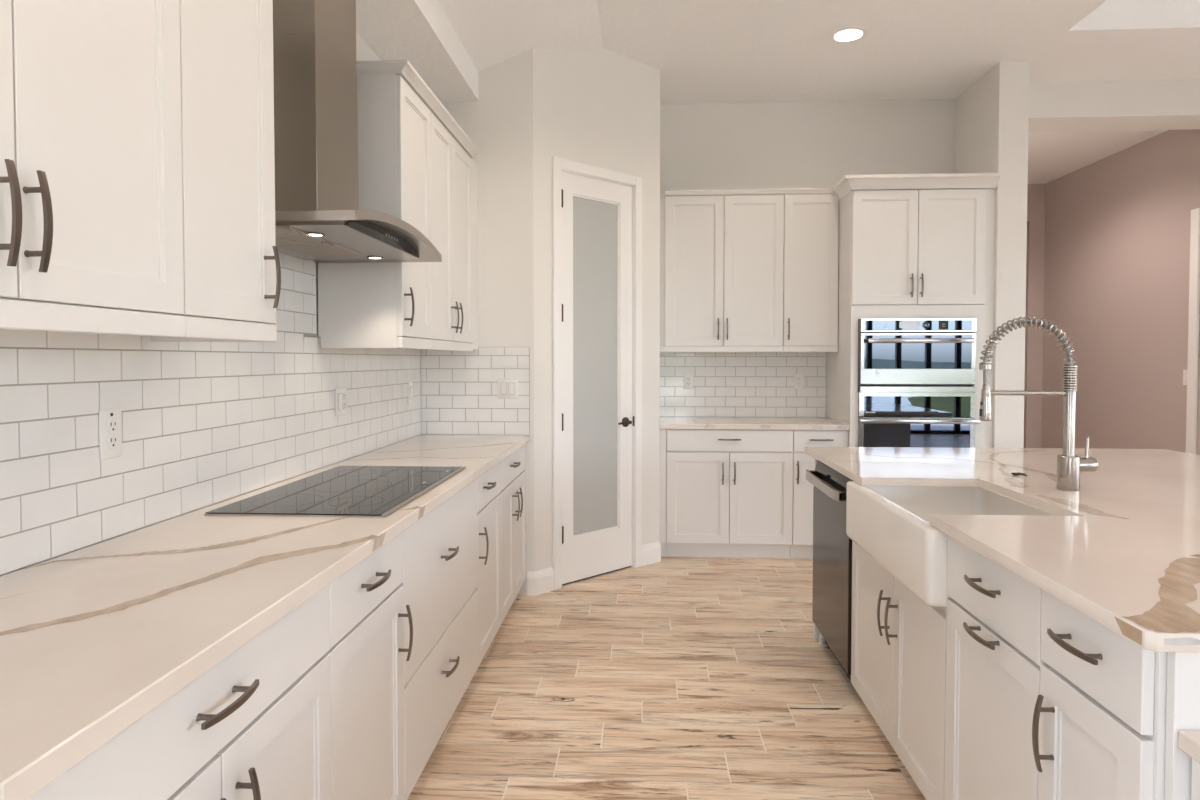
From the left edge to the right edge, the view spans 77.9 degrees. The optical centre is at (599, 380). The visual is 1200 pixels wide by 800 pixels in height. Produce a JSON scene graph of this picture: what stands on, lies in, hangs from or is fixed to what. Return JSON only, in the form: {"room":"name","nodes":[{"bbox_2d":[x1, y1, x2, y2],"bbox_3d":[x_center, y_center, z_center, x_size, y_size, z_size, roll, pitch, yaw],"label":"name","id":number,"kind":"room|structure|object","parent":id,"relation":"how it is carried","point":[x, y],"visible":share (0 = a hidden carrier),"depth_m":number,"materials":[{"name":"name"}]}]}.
{"room":"kitchen","nodes":[
{"label":"kitchen","id":0,"kind":"room"},
{"bbox_2d":[0,32,418,575],"bbox_3d":[-1.325,-0.366,0.267,0.120,3.400,8.198,0,2,3],"label":"wall","id":1,"kind":"structure","parent":0,"point":[364,52],"depth_m":3.32,"materials":[{"name":"white paint"}]},
{"bbox_2d":[0,0,184,336],"bbox_3d":[-1.016,-0.620,1.108,0.374,1.087,0.806,0,2,3],"label":"upper cabinet","id":2,"kind":"object","parent":1,"relation":"attached to","point":[91,202],"visible":1,"depth_m":1.26,"materials":[{"name":"white paint"}]},
{"bbox_2d":[0,252,420,574],"bbox_3d":[-1.129,-0.284,2.498,0.009,1.286,3.469,0,2,3],"label":"tile backsplash","id":3,"kind":"structure","parent":1,"relation":"attached to","point":[204,424],"depth_m":2.00,"materials":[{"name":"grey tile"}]},
{"bbox_2d":[99,409,121,459],"bbox_3d":[-1.163,0.128,1.768,0.010,0.116,0.071,0,2,3],"label":"wall outlet","id":4,"kind":"object","parent":3,"relation":"attached to","point":[110,424],"visible":1,"depth_m":1.76,"materials":[{"name":"white plastic"}]},
{"bbox_2d":[107,435,117,448],"bbox_3d":[-1.160,0.147,1.768,0.004,0.034,0.034,0,2,3],"label":"socket","id":5,"kind":"object","parent":4,"relation":"attached to","point":[112,440],"depth_m":1.76,"materials":[{"name":"white plastic"}]},
{"bbox_2d":[107,419,117,432],"bbox_3d":[-1.160,0.109,1.767,0.004,0.034,0.034,0,2,3],"label":"socket","id":6,"kind":"object","parent":4,"relation":"attached to","point":[112,424],"depth_m":1.76,"materials":[{"name":"white plastic"}]},
{"bbox_2d":[335,387,346,415],"bbox_3d":[-1.083,0.089,3.115,0.010,0.116,0.117,0,2,3],"label":"switch plate","id":7,"kind":"object","parent":3,"relation":"attached to","point":[340,393],"visible":1,"depth_m":3.10,"materials":[{"name":"white plastic"}]},
{"bbox_2d":[338,394,341,409],"bbox_3d":[-1.082,0.089,3.091,0.005,0.066,0.033,0,2,3],"label":"rocker switch","id":8,"kind":"object","parent":7,"relation":"attached to","point":[339,395],"depth_m":3.09,"materials":[{"name":"white plastic"}]},
{"bbox_2d":[408,382,412,403],"bbox_3d":[-1.029,0.068,4.037,0.010,0.116,0.071,0,2,3],"label":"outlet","id":9,"kind":"object","parent":3,"relation":"attached to","point":[410,384],"visible":1,"depth_m":4.02,"materials":[{"name":"white plastic"}]},
{"bbox_2d":[151,0,280,341],"bbox_3d":[-0.980,-0.637,1.721,0.374,1.087,0.421,0,2,3],"label":"upper cabinet","id":10,"kind":"object","parent":1,"relation":"attached to","point":[231,262],"visible":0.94,"depth_m":1.69,"materials":[{"name":"white paint"}]},
{"bbox_2d":[273,0,441,262],"bbox_3d":[-0.884,-0.978,2.426,0.501,1.094,0.860,0,2,3],"label":"range hood","id":11,"kind":"object","parent":1,"relation":"attached to","point":[318,218],"visible":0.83,"depth_m":2.29,"materials":[{"name":"silver metal"}]},
{"bbox_2d":[318,60,439,348],"bbox_3d":[-0.901,-0.673,3.054,0.374,1.087,0.448,0,2,3],"label":"upper cabinet","id":12,"kind":"object","parent":1,"relation":"attached to","point":[383,304],"visible":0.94,"depth_m":2.88,"materials":[{"name":"white paint"}]},
{"bbox_2d":[429,102,479,350],"bbox_3d":[-0.861,-0.692,3.747,0.375,1.087,0.940,0,2,3],"label":"upper cabinet","id":13,"kind":"object","parent":1,"relation":"attached to","point":[452,150],"depth_m":3.64,"materials":[{"name":"white paint"}]},
{"bbox_2d":[356,0,477,101],"bbox_3d":[-1.095,-1.714,0.157,0.347,0.500,8.078,0,2,3],"label":"ceiling beam","id":14,"kind":"structure","parent":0,"point":[419,32],"depth_m":3.44,"materials":[{"name":"white paint"}]},
{"bbox_2d":[420,48,533,593],"bbox_3d":[-0.700,-0.476,4.270,0.658,3.400,0.110,0,2,3],"label":"wall","id":15,"kind":"structure","parent":0,"point":[499,124],"depth_m":4.19,"materials":[{"name":"white paint"}]},
{"bbox_2d":[421,347,529,434],"bbox_3d":[-0.711,0.061,4.226,0.625,0.500,0.009,0,2,3],"label":"tile backsplash","id":16,"kind":"structure","parent":15,"relation":"attached to","point":[459,389],"depth_m":4.22,"materials":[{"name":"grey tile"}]},
{"bbox_2d":[498,378,517,398],"bbox_3d":[-0.522,0.048,4.204,0.117,0.116,0.010,0,2,3],"label":"switch plate","id":17,"kind":"object","parent":16,"relation":"attached to","point":[507,387],"visible":1,"depth_m":4.20,"materials":[{"name":"white plastic"}]},
{"bbox_2d":[501,383,506,393],"bbox_3d":[-0.545,0.048,4.203,0.033,0.066,0.005,0,2,3],"label":"rocker switch","id":18,"kind":"object","parent":17,"relation":"attached to","point":[503,385],"depth_m":4.20,"materials":[{"name":"white plastic"}]},
{"bbox_2d":[509,383,514,393],"bbox_3d":[-0.499,0.048,4.200,0.033,0.066,0.005,0,2,3],"label":"rocker switch","id":19,"kind":"object","parent":17,"relation":"attached to","point":[511,385],"depth_m":4.20,"materials":[{"name":"white plastic"}]},
{"bbox_2d":[527,572,534,595],"bbox_3d":[-0.391,1.159,4.234,0.046,0.132,0.016,0,2,3],"label":"baseboard","id":20,"kind":"structure","parent":15,"relation":"attached to","point":[530,575],"depth_m":4.23,"materials":[{"name":"white paint"}]},
{"bbox_2d":[533,48,659,571],"bbox_3d":[-0.027,-0.485,4.595,1.053,3.400,0.110,-1,2,-43],"label":"wall","id":21,"kind":"structure","parent":0,"point":[598,107],"depth_m":4.47,"materials":[{"name":"white paint"}]},
{"bbox_2d":[535,567,553,594],"bbox_3d":[-0.323,1.158,4.278,0.140,0.132,0.016,-1,2,-43],"label":"baseboard","id":22,"kind":"structure","parent":21,"relation":"attached to","point":[544,579],"depth_m":4.27,"materials":[{"name":"white paint"}]},
{"bbox_2d":[552,156,641,589],"bbox_3d":[-0.026,-0.038,4.570,0.737,2.507,0.147,-1,2,-43],"label":"door","id":23,"kind":"structure","parent":21,"relation":"in","point":[597,211],"depth_m":4.57,"materials":[{"name":"white paint"}]},
{"bbox_2d":[642,541,660,565],"bbox_3d":[0.334,1.141,4.891,0.183,0.132,0.016,-1,2,-43],"label":"baseboard","id":24,"kind":"structure","parent":21,"relation":"attached to","point":[651,552],"depth_m":4.89,"materials":[{"name":"white paint"}]},
{"bbox_2d":[407,556,925,799],"bbox_3d":[2.931,1.302,2.350,9.379,0.050,14.237,0,2,3],"label":"floor","id":25,"kind":"structure","parent":0,"point":[672,677],"depth_m":2.92,"materials":[{"name":"brown wood"}]},
{"bbox_2d":[27,584,331,799],"bbox_3d":[-0.874,0.870,1.203,0.630,0.878,0.809,0,2,3],"label":"base cabinet","id":26,"kind":"object","parent":25,"relation":"on","point":[256,724],"visible":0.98,"depth_m":1.22,"materials":[{"name":"white paint"}]},
{"bbox_2d":[327,532,412,799],"bbox_3d":[-0.836,0.852,1.848,0.630,0.878,0.479,0,2,3],"label":"base cabinet","id":27,"kind":"object","parent":25,"relation":"on","point":[367,615],"visible":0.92,"depth_m":1.83,"materials":[{"name":"white paint"}]},
{"bbox_2d":[400,479,477,799],"bbox_3d":[-0.795,0.833,2.546,0.630,0.878,0.916,0,2,3],"label":"base cabinet","id":28,"kind":"object","parent":25,"relation":"on","point":[440,582],"visible":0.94,"depth_m":2.39,"materials":[{"name":"white paint"}]},
{"bbox_2d":[0,435,529,799],"bbox_3d":[-0.807,0.376,2.498,0.636,0.036,3.469,0,2,3],"label":"countertop","id":29,"kind":"structure","parent":28,"relation":"on","point":[95,638],"depth_m":1.32,"materials":[{"name":"white stone"}]},
{"bbox_2d":[204,466,465,516],"bbox_3d":[-0.807,0.355,2.481,0.508,0.008,0.914,0,2,3],"label":"cooktop","id":30,"kind":"object","parent":29,"relation":"in","point":[340,491],"visible":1,"depth_m":2.35,"materials":[{"name":"black glass"}]},
{"bbox_2d":[476,463,500,666],"bbox_3d":[-0.754,0.814,3.246,0.630,0.878,0.483,0,2,3],"label":"base cabinet","id":31,"kind":"object","parent":25,"relation":"on","point":[489,483],"visible":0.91,"depth_m":3.23,"materials":[{"name":"white paint"}]},
{"bbox_2d":[499,444,525,623],"bbox_3d":[-0.717,0.797,3.866,0.630,0.878,0.755,0,2,3],"label":"base cabinet","id":32,"kind":"object","parent":25,"relation":"on","point":[512,468],"visible":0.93,"depth_m":3.78,"materials":[{"name":"white paint"}]},
{"bbox_2d":[659,429,665,555],"bbox_3d":[0.439,0.757,5.287,0.046,0.878,0.604,0,2,3],"label":"filler panel","id":33,"kind":"object","parent":25,"relation":"on","point":[662,432],"visible":0.64,"depth_m":4.99,"materials":[{"name":"white paint"}]},
{"bbox_2d":[666,429,792,557],"bbox_3d":[0.880,0.759,5.240,0.836,0.878,0.646,0,2,3],"label":"base cabinet","id":34,"kind":"object","parent":25,"relation":"on","point":[729,493],"visible":0.97,"depth_m":4.96,"materials":[{"name":"white paint"}]},
{"bbox_2d":[659,417,848,429],"bbox_3d":[1.036,0.301,5.228,1.243,0.036,0.636,0,2,3],"label":"countertop","id":35,"kind":"structure","parent":34,"relation":"on","point":[715,423],"depth_m":4.98,"materials":[{"name":"white stone"}]},
{"bbox_2d":[813,459,819,639],"bbox_3d":[1.319,0.802,3.544,0.581,0.884,0.036,0,2,3],"label":"end panel","id":36,"kind":"object","parent":25,"relation":"on","point":[816,633],"visible":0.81,"depth_m":3.56,"materials":[{"name":"white paint"}]},
{"bbox_2d":[790,430,847,558],"bbox_3d":[1.477,0.760,5.205,0.355,0.878,0.646,0,2,3],"label":"base cabinet","id":37,"kind":"object","parent":25,"relation":"on","point":[802,521],"visible":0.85,"depth_m":4.93,"materials":[{"name":"white paint"}]},
{"bbox_2d":[806,461,852,680],"bbox_3d":[1.256,0.820,3.212,0.618,0.866,0.618,0,2,3],"label":"dishwasher","id":38,"kind":"object","parent":25,"relation":"on","point":[832,547],"visible":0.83,"depth_m":3.17,"materials":[{"name":"black metal"}]},
{"bbox_2d":[851,540,946,799],"bbox_3d":[1.240,0.833,2.444,0.638,0.884,0.903,0,2,3],"label":"base cabinet","id":39,"kind":"object","parent":25,"relation":"on","point":[898,640],"visible":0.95,"depth_m":2.36,"materials":[{"name":"white paint"}]},
{"bbox_2d":[826,173,1000,447],"bbox_3d":[2.080,-0.063,5.125,0.971,2.527,0.706,0,2,3],"label":"tall cabinet","id":40,"kind":"object","parent":25,"relation":"on","point":[911,246],"visible":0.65,"depth_m":4.82,"materials":[{"name":"white paint"}]},
{"bbox_2d":[858,318,976,391],"bbox_3d":[2.067,-0.167,5.029,0.742,0.477,0.522,0,2,3],"label":"microwave oven","id":41,"kind":"object","parent":40,"relation":"in","point":[922,354],"visible":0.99,"depth_m":4.81,"materials":[{"name":"silver metal"}]},
{"bbox_2d":[858,392,979,447],"bbox_3d":[2.076,0.422,5.073,0.756,0.700,0.585,0,2,3],"label":"wall oven","id":42,"kind":"object","parent":40,"relation":"in","point":[885,419],"visible":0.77,"depth_m":4.82,"materials":[{"name":"silver metal"}]},
{"bbox_2d":[944,536,1046,799],"bbox_3d":[1.200,0.852,1.757,0.638,0.884,0.468,0,2,3],"label":"base cabinet","id":43,"kind":"object","parent":25,"relation":"on","point":[993,632],"visible":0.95,"depth_m":1.75,"materials":[{"name":"white paint"}]},
{"bbox_2d":[1032,590,1167,799],"bbox_3d":[1.177,0.863,1.360,0.638,0.884,0.320,0,2,3],"label":"base cabinet","id":44,"kind":"object","parent":25,"relation":"on","point":[1100,709],"visible":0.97,"depth_m":1.34,"materials":[{"name":"white paint"}]},
{"bbox_2d":[1164,652,1199,799],"bbox_3d":[1.593,0.868,1.164,1.354,0.884,0.018,0,2,3],"label":"end panel","id":45,"kind":"object","parent":25,"relation":"on","point":[1183,669],"visible":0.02,"depth_m":1.19,"materials":[{"name":"white paint"}]},
{"bbox_2d":[1191,758,1199,799],"bbox_3d":[1.208,0.959,0.802,0.580,0.722,0.750,0,2,3],"label":"base cabinet","id":46,"kind":"object","parent":25,"relation":"on","point":[1195,788],"visible":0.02,"depth_m":1.17,"materials":[{"name":"white paint"}]},
{"bbox_2d":[1178,730,1199,762],"bbox_3d":[1.422,0.583,0.769,1.049,0.030,0.770,0,2,3],"label":"countertop","id":47,"kind":"structure","parent":46,"relation":"on","point":[1188,740],"depth_m":1.16,"materials":[{"name":"white stone"}]},
{"bbox_3d":[1.949,0.836,2.332,0.780,0.884,2.354,0,2,3],"label":"kitchen island","id":48,"kind":"object","parent":25,"relation":"on","visible":0},
{"bbox_2d":[804,447,1199,652],"bbox_3d":[1.781,0.377,2.360,1.700,0.030,2.502,0,2,3],"label":"island countertop","id":49,"kind":"structure","parent":48,"relation":"on","point":[1122,549],"depth_m":1.94,"materials":[{"name":"white stone"}]},
{"bbox_2d":[846,481,1053,606],"bbox_3d":[1.174,0.500,2.396,0.536,0.215,0.819,0,2,3],"label":"sink","id":50,"kind":"object","parent":49,"relation":"in","point":[891,524],"visible":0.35,"depth_m":2.44,"materials":[{"name":"white ceramic"}]},
{"bbox_2d":[1011,473,1027,475],"bbox_3d":[1.549,0.346,2.743,0.047,0.010,0.047,1,2,20],"label":"cover","id":51,"kind":"object","parent":49,"relation":"on","point":[1014,474],"visible":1,"depth_m":2.73,"materials":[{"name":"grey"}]},
{"bbox_2d":[979,316,1097,490],"bbox_3d":[1.437,0.074,2.443,0.371,0.571,0.065,0,2,3],"label":"faucet","id":52,"kind":"object","parent":49,"relation":"on","point":[1070,465],"visible":1,"depth_m":2.43,"materials":[{"name":"silver metal"}]},
{"bbox_2d":[660,99,955,199],"bbox_3d":[1.464,-0.512,5.568,2.257,3.400,0.120,0,2,3],"label":"wall","id":53,"kind":"structure","parent":0,"point":[812,144],"depth_m":5.47,"materials":[{"name":"white paint"}]},
{"bbox_2d":[660,188,784,351],"bbox_3d":[0.855,-0.767,5.340,0.866,1.132,0.372,0,2,3],"label":"upper cabinet","id":54,"kind":"object","parent":53,"relation":"attached to","point":[722,250],"visible":0.94,"depth_m":5.20,"materials":[{"name":"white paint"}]},
{"bbox_2d":[659,352,825,416],"bbox_3d":[1.055,0.025,5.543,1.243,0.500,0.009,0,2,3],"label":"tile backsplash","id":55,"kind":"structure","parent":53,"relation":"attached to","point":[725,384],"depth_m":5.54,"materials":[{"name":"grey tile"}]},
{"bbox_2d":[684,374,692,388],"bbox_3d":[0.662,0.009,5.555,0.071,0.116,0.010,0,2,3],"label":"wall outlet","id":56,"kind":"object","parent":55,"relation":"attached to","point":[688,378],"visible":1,"depth_m":5.55,"materials":[{"name":"white plastic"}]},
{"bbox_2d":[794,374,803,388],"bbox_3d":[1.474,0.010,5.507,0.071,0.116,0.010,0,2,3],"label":"wall outlet","id":57,"kind":"object","parent":55,"relation":"attached to","point":[798,378],"visible":1,"depth_m":5.51,"materials":[{"name":"white plastic"}]},
{"bbox_2d":[783,187,838,351],"bbox_3d":[1.475,-0.766,5.303,0.374,1.132,0.372,0,2,3],"label":"upper cabinet","id":58,"kind":"object","parent":53,"relation":"attached to","point":[811,221],"visible":0.98,"depth_m":5.16,"materials":[{"name":"white paint"}]},
{"bbox_2d":[437,0,1199,183],"bbox_3d":[3.136,-2.037,2.515,7.840,0.703,13.300,0,2,3],"label":"ceiling","id":59,"kind":"structure","parent":0,"point":[703,51],"depth_m":4.42,"materials":[{"name":"white paint"}]},
{"bbox_2d":[831,27,865,42],"bbox_3d":[1.451,-2.015,4.339,0.196,0.006,0.196,0,2,3],"label":"recessed light","id":60,"kind":"object","parent":59,"relation":"in","point":[850,34],"visible":1,"depth_m":4.33,"materials":[{"name":"white paint"}]},
{"bbox_2d":[955,61,1029,447],"bbox_3d":[2.729,-0.532,6.301,0.183,3.400,3.074,0,2,3],"label":"wall column","id":61,"kind":"structure","parent":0,"point":[992,119],"depth_m":4.77,"materials":[{"name":"white paint"}]},
{"bbox_2d":[1023,184,1045,447],"bbox_3d":[3.725,-0.591,8.433,1.955,3.400,1.500,0,2,3],"label":"wall","id":62,"kind":"structure","parent":0,"point":[1036,193],"depth_m":7.64,"materials":[{"name":"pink paint"}]},
{"bbox_2d":[1028,79,1199,131],"bbox_3d":[4.986,-0.501,5.179,4.455,3.400,0.330,0,2,3],"label":"wall header","id":63,"kind":"structure","parent":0,"point":[1138,104],"depth_m":5.07,"materials":[{"name":"white paint"}]},
{"bbox_2d":[1041,129,1199,454],"bbox_3d":[4.553,-0.539,6.546,0.120,3.400,2.370,0,2,3],"label":"wall","id":64,"kind":"structure","parent":0,"point":[1117,255],"depth_m":6.33,"materials":[{"name":"pink paint"}]},
{"bbox_2d":[1183,370,1186,384],"bbox_3d":[4.432,-0.021,5.613,0.010,0.116,0.071,0,2,3],"label":"switch plate","id":65,"kind":"object","parent":64,"relation":"attached to","point":[1184,371],"visible":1,"depth_m":5.62,"materials":[{"name":"white plastic"}]},
{"bbox_2d":[1186,208,1199,453],"bbox_3d":[4.423,-0.041,5.543,0.020,2.460,0.085,0,2,3],"label":"trim","id":66,"kind":"structure","parent":64,"relation":"attached to","point":[1194,275],"depth_m":5.52,"materials":[{"name":"white paint"}]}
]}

